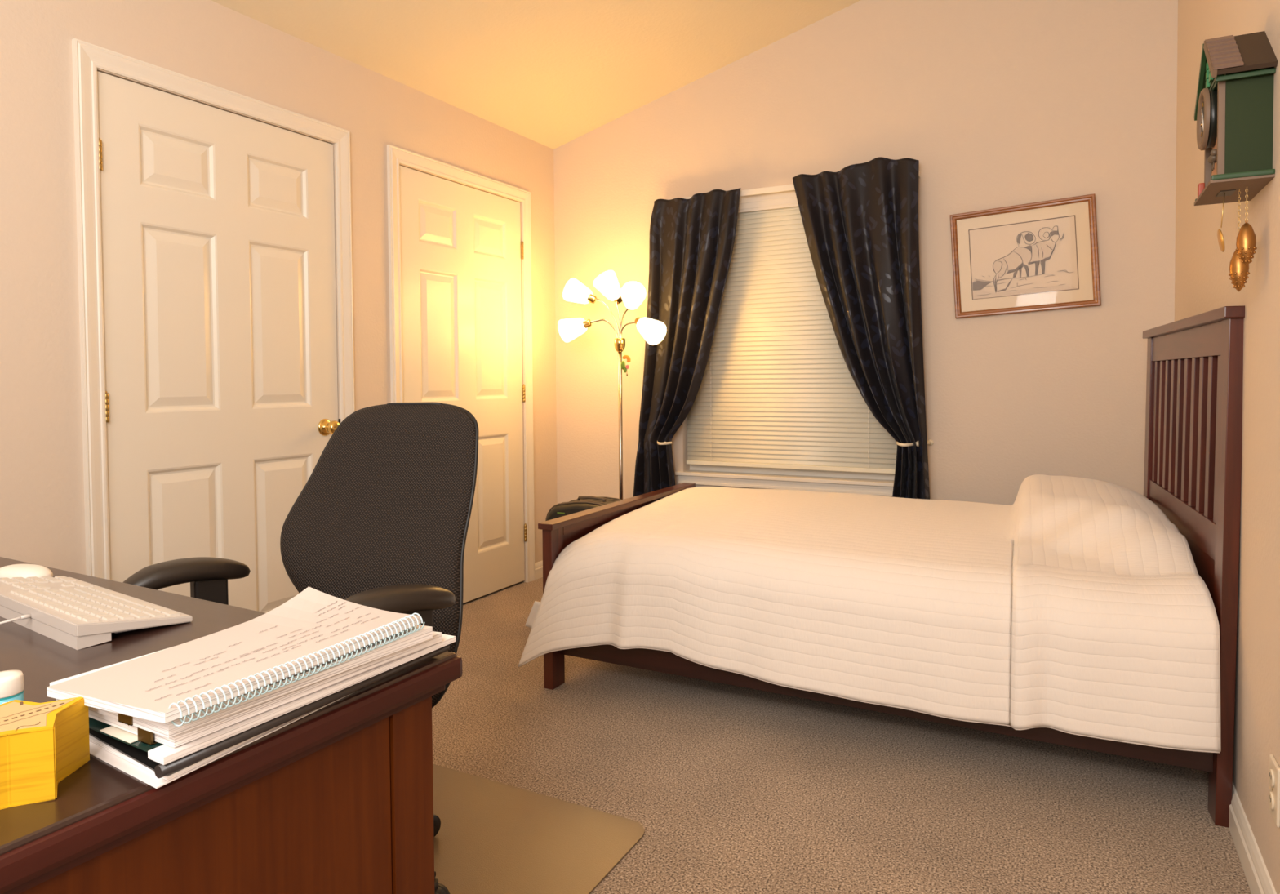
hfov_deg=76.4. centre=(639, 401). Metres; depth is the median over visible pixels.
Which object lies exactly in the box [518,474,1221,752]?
quilt
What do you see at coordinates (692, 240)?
curtain
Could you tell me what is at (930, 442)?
tieback
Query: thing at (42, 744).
block
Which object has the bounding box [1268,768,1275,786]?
receptacle
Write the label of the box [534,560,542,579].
baseboard
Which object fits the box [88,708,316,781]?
paper sheet
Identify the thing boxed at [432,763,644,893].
chair mat
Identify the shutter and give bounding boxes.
[1205,61,1209,88]
[1208,68,1213,83]
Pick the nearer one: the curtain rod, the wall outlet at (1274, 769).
the wall outlet at (1274, 769)
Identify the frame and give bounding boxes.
[537,305,1244,827]
[950,193,1101,318]
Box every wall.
[0,0,557,582]
[553,0,1177,505]
[1174,0,1279,893]
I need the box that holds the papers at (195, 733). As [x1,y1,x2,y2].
[56,631,442,747]
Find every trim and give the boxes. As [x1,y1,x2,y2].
[71,38,355,579]
[386,144,535,582]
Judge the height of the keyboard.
0.035 m
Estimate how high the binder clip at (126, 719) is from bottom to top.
0.017 m
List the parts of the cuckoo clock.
roof panel, corner post, corner post, board, chain, chain, roof panel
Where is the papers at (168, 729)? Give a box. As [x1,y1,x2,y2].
[49,624,432,737]
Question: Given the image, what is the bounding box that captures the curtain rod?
[666,169,919,199]
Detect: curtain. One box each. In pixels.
[633,187,740,496]
[792,157,929,499]
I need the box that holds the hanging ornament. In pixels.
[620,346,631,376]
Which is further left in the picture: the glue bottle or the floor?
the glue bottle
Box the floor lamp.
[557,270,666,499]
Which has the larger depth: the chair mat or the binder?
the chair mat
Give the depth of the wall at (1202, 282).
1.83 m
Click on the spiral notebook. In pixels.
(313, 628)
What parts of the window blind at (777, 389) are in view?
ladder cord, rail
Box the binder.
[88,644,449,777]
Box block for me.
[0,696,89,809]
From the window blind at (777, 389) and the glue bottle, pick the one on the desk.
the glue bottle
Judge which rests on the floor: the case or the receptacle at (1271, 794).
the case
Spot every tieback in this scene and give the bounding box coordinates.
[657,440,671,444]
[896,439,933,446]
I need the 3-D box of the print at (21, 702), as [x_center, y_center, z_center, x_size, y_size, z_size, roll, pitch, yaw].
[-0.543,0.274,0.706,0.068,0.001,0.076,0,2,28]
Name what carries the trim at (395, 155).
attached to the wall at (42, 509)
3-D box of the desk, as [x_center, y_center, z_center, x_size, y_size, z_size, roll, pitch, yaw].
[-0.970,0.706,1.040,1.290,0.750,0.816,0,2,28]
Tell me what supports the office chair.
on the chair mat
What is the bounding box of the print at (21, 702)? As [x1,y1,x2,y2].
[0,701,63,730]
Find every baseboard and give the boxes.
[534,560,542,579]
[1228,782,1276,893]
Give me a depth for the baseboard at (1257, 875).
1.79 m
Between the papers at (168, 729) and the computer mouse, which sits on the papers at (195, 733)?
the papers at (168, 729)
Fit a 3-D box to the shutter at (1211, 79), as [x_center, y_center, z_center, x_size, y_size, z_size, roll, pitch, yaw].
[1.247,-0.727,1.774,0.009,0.057,0.022,0,2,28]
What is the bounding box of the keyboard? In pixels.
[0,575,192,649]
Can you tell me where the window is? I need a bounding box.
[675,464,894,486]
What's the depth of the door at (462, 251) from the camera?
4.05 m
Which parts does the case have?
handle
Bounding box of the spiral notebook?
[46,586,424,726]
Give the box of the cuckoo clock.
[1194,31,1277,291]
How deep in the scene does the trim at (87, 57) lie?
2.47 m
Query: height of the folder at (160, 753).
0.011 m
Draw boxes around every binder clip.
[118,713,133,725]
[137,727,158,745]
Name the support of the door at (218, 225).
in the wall at (42, 509)
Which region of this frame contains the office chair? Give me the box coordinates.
[122,402,479,893]
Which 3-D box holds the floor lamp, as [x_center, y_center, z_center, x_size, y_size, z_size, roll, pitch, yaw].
[-0.129,0.169,4.078,0.596,1.638,0.285,0,2,28]
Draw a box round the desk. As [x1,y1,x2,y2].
[0,556,462,893]
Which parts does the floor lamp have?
lamp shade, lamp shade, arm, lamp shade, arm, arm, arm, arm, lamp shade, bulb, lamp shade, bulb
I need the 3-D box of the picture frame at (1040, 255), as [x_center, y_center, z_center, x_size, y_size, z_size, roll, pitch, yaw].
[1.647,-0.615,3.503,0.590,0.492,0.024,0,2,28]
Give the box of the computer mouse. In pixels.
[0,564,53,578]
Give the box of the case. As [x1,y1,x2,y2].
[545,495,621,520]
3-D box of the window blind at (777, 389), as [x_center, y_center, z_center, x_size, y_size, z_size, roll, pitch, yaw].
[0.725,-0.357,4.038,1.088,1.382,0.054,0,2,28]
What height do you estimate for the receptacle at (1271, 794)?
0.033 m
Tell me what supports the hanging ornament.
hanging from the floor lamp
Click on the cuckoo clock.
(1233, 112)
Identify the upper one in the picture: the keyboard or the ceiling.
the ceiling
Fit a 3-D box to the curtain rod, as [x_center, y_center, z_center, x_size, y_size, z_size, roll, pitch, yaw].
[0.684,-1.035,3.985,1.308,0.030,0.058,0,2,28]
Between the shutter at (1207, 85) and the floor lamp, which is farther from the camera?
the floor lamp
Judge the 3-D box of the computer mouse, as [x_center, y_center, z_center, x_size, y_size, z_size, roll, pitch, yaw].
[-1.088,0.304,1.434,0.112,0.032,0.060,0,2,18]
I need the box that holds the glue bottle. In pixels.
[0,669,24,704]
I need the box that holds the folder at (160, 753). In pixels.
[88,633,455,764]
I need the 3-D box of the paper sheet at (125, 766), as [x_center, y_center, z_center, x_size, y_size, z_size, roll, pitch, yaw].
[-0.438,0.329,0.902,0.218,0.001,0.330,0,2,28]
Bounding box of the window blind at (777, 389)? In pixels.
[686,190,897,473]
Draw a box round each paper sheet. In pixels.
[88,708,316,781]
[89,693,351,788]
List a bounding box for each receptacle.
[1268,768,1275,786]
[1268,791,1274,809]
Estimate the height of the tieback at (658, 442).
0.027 m
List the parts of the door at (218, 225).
knob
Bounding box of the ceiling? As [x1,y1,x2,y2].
[210,0,860,149]
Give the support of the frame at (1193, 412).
on the floor
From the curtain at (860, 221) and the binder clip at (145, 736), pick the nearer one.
the binder clip at (145, 736)
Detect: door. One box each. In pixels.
[97,71,340,613]
[399,165,527,603]
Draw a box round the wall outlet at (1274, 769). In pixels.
[1268,753,1279,826]
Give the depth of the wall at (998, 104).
3.64 m
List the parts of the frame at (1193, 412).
leg, footboard, footboard rail, rail, leg, rail, rail, panel, leg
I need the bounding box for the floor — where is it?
[431,577,1251,893]
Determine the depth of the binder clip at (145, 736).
0.74 m
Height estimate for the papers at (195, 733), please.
0.016 m
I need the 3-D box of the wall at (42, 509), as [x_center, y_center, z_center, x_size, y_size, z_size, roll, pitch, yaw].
[-1.650,-0.163,2.596,0.120,2.408,4.990,0,2,28]

